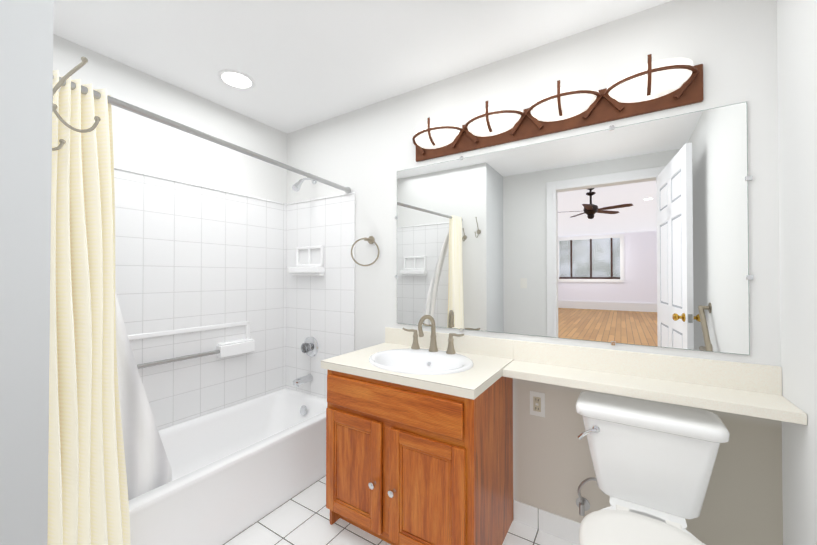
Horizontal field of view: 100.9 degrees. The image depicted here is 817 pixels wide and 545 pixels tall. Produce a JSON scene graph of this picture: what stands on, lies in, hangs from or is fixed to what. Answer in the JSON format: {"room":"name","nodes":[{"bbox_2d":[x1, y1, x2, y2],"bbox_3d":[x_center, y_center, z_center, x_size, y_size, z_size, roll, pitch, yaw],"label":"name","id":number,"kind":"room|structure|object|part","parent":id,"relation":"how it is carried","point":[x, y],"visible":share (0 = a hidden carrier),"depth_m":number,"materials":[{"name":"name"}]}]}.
{"room":"bathroom","nodes":[
{"label":"bathroom","id":0,"kind":"room"},
{"bbox_2d":[0,0,53,544],"bbox_3d":[-1.568,0.062,0.911,1.271,2.460,0.590,0,-1,32],"label":"wall","id":1,"kind":"structure","parent":0,"point":[26,64],"depth_m":0.79,"materials":[{"name":"white paint"}]},
{"bbox_2d":[52,139,65,150],"bbox_3d":[-1.052,-0.428,0.984,0.048,0.140,0.073,0,-1,32],"label":"hook","id":2,"kind":"object","parent":1,"relation":"attached to","point":[62,141],"depth_m":1.00,"materials":[{"name":"silver metal"}]},
{"bbox_2d":[52,57,100,132],"bbox_3d":[-0.911,-0.492,0.919,0.048,0.213,0.111,0,-1,32],"label":"hook","id":3,"kind":"object","parent":1,"relation":"attached to","point":[62,80],"depth_m":0.91,"materials":[{"name":"silver metal"}]},
{"bbox_2d":[53,75,350,193],"bbox_3d":[-0.771,-0.588,1.684,0.048,0.048,1.562,0,-1,26],"label":"curtain rod","id":4,"kind":"object","parent":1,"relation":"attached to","point":[145,113],"visible":0.6,"depth_m":1.42,"materials":[{"name":"grey metal"}]},
{"bbox_2d":[47,70,130,544],"bbox_3d":[-1.044,0.317,1.088,0.094,1.863,0.244,0,-1,26],"label":"fabric","id":5,"kind":"object","parent":4,"relation":"hanging from","point":[88,503],"visible":0.71,"depth_m":1.08,"materials":[{"name":"beige fabric"}]},
{"bbox_2d":[59,87,171,500],"bbox_3d":[-1.108,0.253,1.299,0.303,1.666,0.460,0,-1,32],"label":"curtain liner","id":6,"kind":"object","parent":4,"relation":"hanging from","point":[148,466],"visible":0.21,"depth_m":1.42,"materials":[{"name":"white plastic"}]},
{"bbox_2d":[53,34,286,429],"bbox_3d":[-1.475,0.075,2.136,0.120,2.460,1.580,0,-1,32],"label":"wall","id":7,"kind":"structure","parent":0,"point":[142,144],"depth_m":2.10,"materials":[{"name":"white paint"}]},
{"bbox_2d":[53,0,671,132],"bbox_3d":[-0.353,-1.206,1.163,3.070,0.080,2.290,0,-1,32],"label":"ceiling","id":8,"kind":"structure","parent":0,"point":[303,63],"depth_m":1.68,"materials":[{"name":"white paint"}]},
{"bbox_2d":[218,69,254,89],"bbox_3d":[-1.030,-1.153,2.021,0.200,0.008,0.200,0,-1,32],"label":"recessed light","id":9,"kind":"object","parent":8,"relation":"in","point":[236,79],"visible":1,"depth_m":2.02,"materials":[{"name":"white glass"}]},
{"bbox_2d":[223,475,576,544],"bbox_3d":[-0.369,1.324,1.111,3.070,0.060,2.350,0,-1,32],"label":"floor","id":10,"kind":"structure","parent":0,"point":[302,517],"depth_m":1.70,"materials":[{"name":"white tile"}]},
{"bbox_2d":[114,166,354,544],"bbox_3d":[-1.110,0.278,1.903,0.740,2.048,1.577,0,-1,32],"label":"tub","id":11,"kind":"object","parent":10,"relation":"on","point":[225,298],"visible":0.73,"depth_m":2.19,"materials":[{"name":"white tile"}]},
{"bbox_3d":[-1.225,0.179,1.977,0.447,0.777,1.556,0,-1,32],"label":"surround moulding","id":12,"kind":"part","parent":11,"relation":"part of","materials":[{"name":"white tile"}]},
{"bbox_3d":[-0.777,0.569,2.544,0.080,0.080,0.050,0,-1,32],"label":"valve knob","id":13,"kind":"part","parent":11,"relation":"part of","materials":[{"name":"silver metal"}]},
{"bbox_2d":[321,363,516,544],"bbox_3d":[0.052,0.897,1.732,0.796,0.807,0.610,0,-1,32],"label":"bathroom vanity","id":14,"kind":"object","parent":10,"relation":"on","point":[419,436],"depth_m":1.48,"materials":[{"name":"brown wood"}]},
{"bbox_2d":[321,343,512,394],"bbox_3d":[0.048,0.475,1.754,0.834,0.038,0.559,0,-1,32],"label":"countertop","id":15,"kind":"structure","parent":14,"relation":"on","point":[461,372],"depth_m":1.69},
{"bbox_2d":[368,348,473,393],"bbox_3d":[0.059,0.518,1.734,0.552,0.154,0.472,0,-1,32],"label":"sink","id":16,"kind":"object","parent":15,"relation":"in","point":[433,364],"depth_m":1.77,"materials":[{"name":"white ceramic"}]},
{"bbox_2d":[402,315,464,354],"bbox_3d":[0.114,0.339,1.875,0.393,0.208,0.137,0,-1,32],"label":"faucet","id":17,"kind":"object","parent":15,"relation":"on","point":[415,349],"depth_m":1.89,"materials":[{"name":"silver metal"}]},
{"bbox_2d":[576,391,729,544],"bbox_3d":[0.808,0.920,1.151,0.508,0.748,0.790,0,-1,32],"label":"toilet","id":18,"kind":"object","parent":10,"relation":"on","point":[653,462],"visible":1,"depth_m":1.27,"materials":[{"name":"white ceramic"}]},
{"bbox_3d":[0.743,0.661,1.390,0.082,0.067,0.023,0,-1,32],"label":"lever","id":19,"kind":"part","parent":18,"relation":"part of","materials":[{"name":"silver metal"}]},
{"bbox_3d":[0.739,0.884,1.021,0.404,0.050,0.496,0,-1,32],"label":"seat","id":20,"kind":"part","parent":18,"relation":"part of","materials":[{"name":"white plastic"}]},
{"bbox_2d":[287,0,782,544],"bbox_3d":[0.223,0.074,2.062,3.070,2.460,0.132,0,-1,32],"label":"wall","id":21,"kind":"structure","parent":0,"point":[636,234],"depth_m":1.59,"materials":[{"name":"white paint"}]},
{"bbox_2d":[351,236,378,265],"bbox_3d":[-0.286,-0.145,2.248,0.156,0.209,0.124,0,-1,32],"label":"towel ring","id":22,"kind":"object","parent":21,"relation":"attached to","point":[370,239],"visible":1,"depth_m":2.24,"materials":[{"name":"silver metal"}]},
{"bbox_2d":[530,391,544,416],"bbox_3d":[0.654,0.668,1.712,0.072,0.120,0.010,0,-1,32],"label":"outlet","id":23,"kind":"object","parent":21,"relation":"attached to","point":[537,403],"visible":1,"depth_m":1.71,"materials":[{"name":"white plastic"}]},
{"bbox_2d":[513,500,580,544],"bbox_3d":[0.950,1.246,1.504,0.960,0.105,0.038,0,-1,32],"label":"baseboard","id":24,"kind":"structure","parent":21,"relation":"attached to","point":[563,528],"depth_m":1.65,"materials":[{"name":"white tile"}]},
{"bbox_2d":[412,54,702,161],"bbox_3d":[0.588,-0.789,1.691,1.375,0.187,0.142,0,-1,32],"label":"sconce","id":25,"kind":"object","parent":21,"relation":"attached to","point":[650,86],"visible":1,"depth_m":1.57,"materials":[{"name":"white glass"}]},
{"bbox_2d":[385,327,806,425],"bbox_3d":[0.563,0.425,1.651,1.815,0.140,0.213,0,-1,32],"label":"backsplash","id":26,"kind":"structure","parent":21,"relation":"attached to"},
{"bbox_2d":[777,0,816,544],"bbox_3d":[0.862,0.055,0.312,0.120,2.460,2.170,0,-1,32],"label":"wall","id":27,"kind":"structure","parent":0,"point":[797,78],"depth_m":1.13,"materials":[{"name":"white paint"}]}
]}

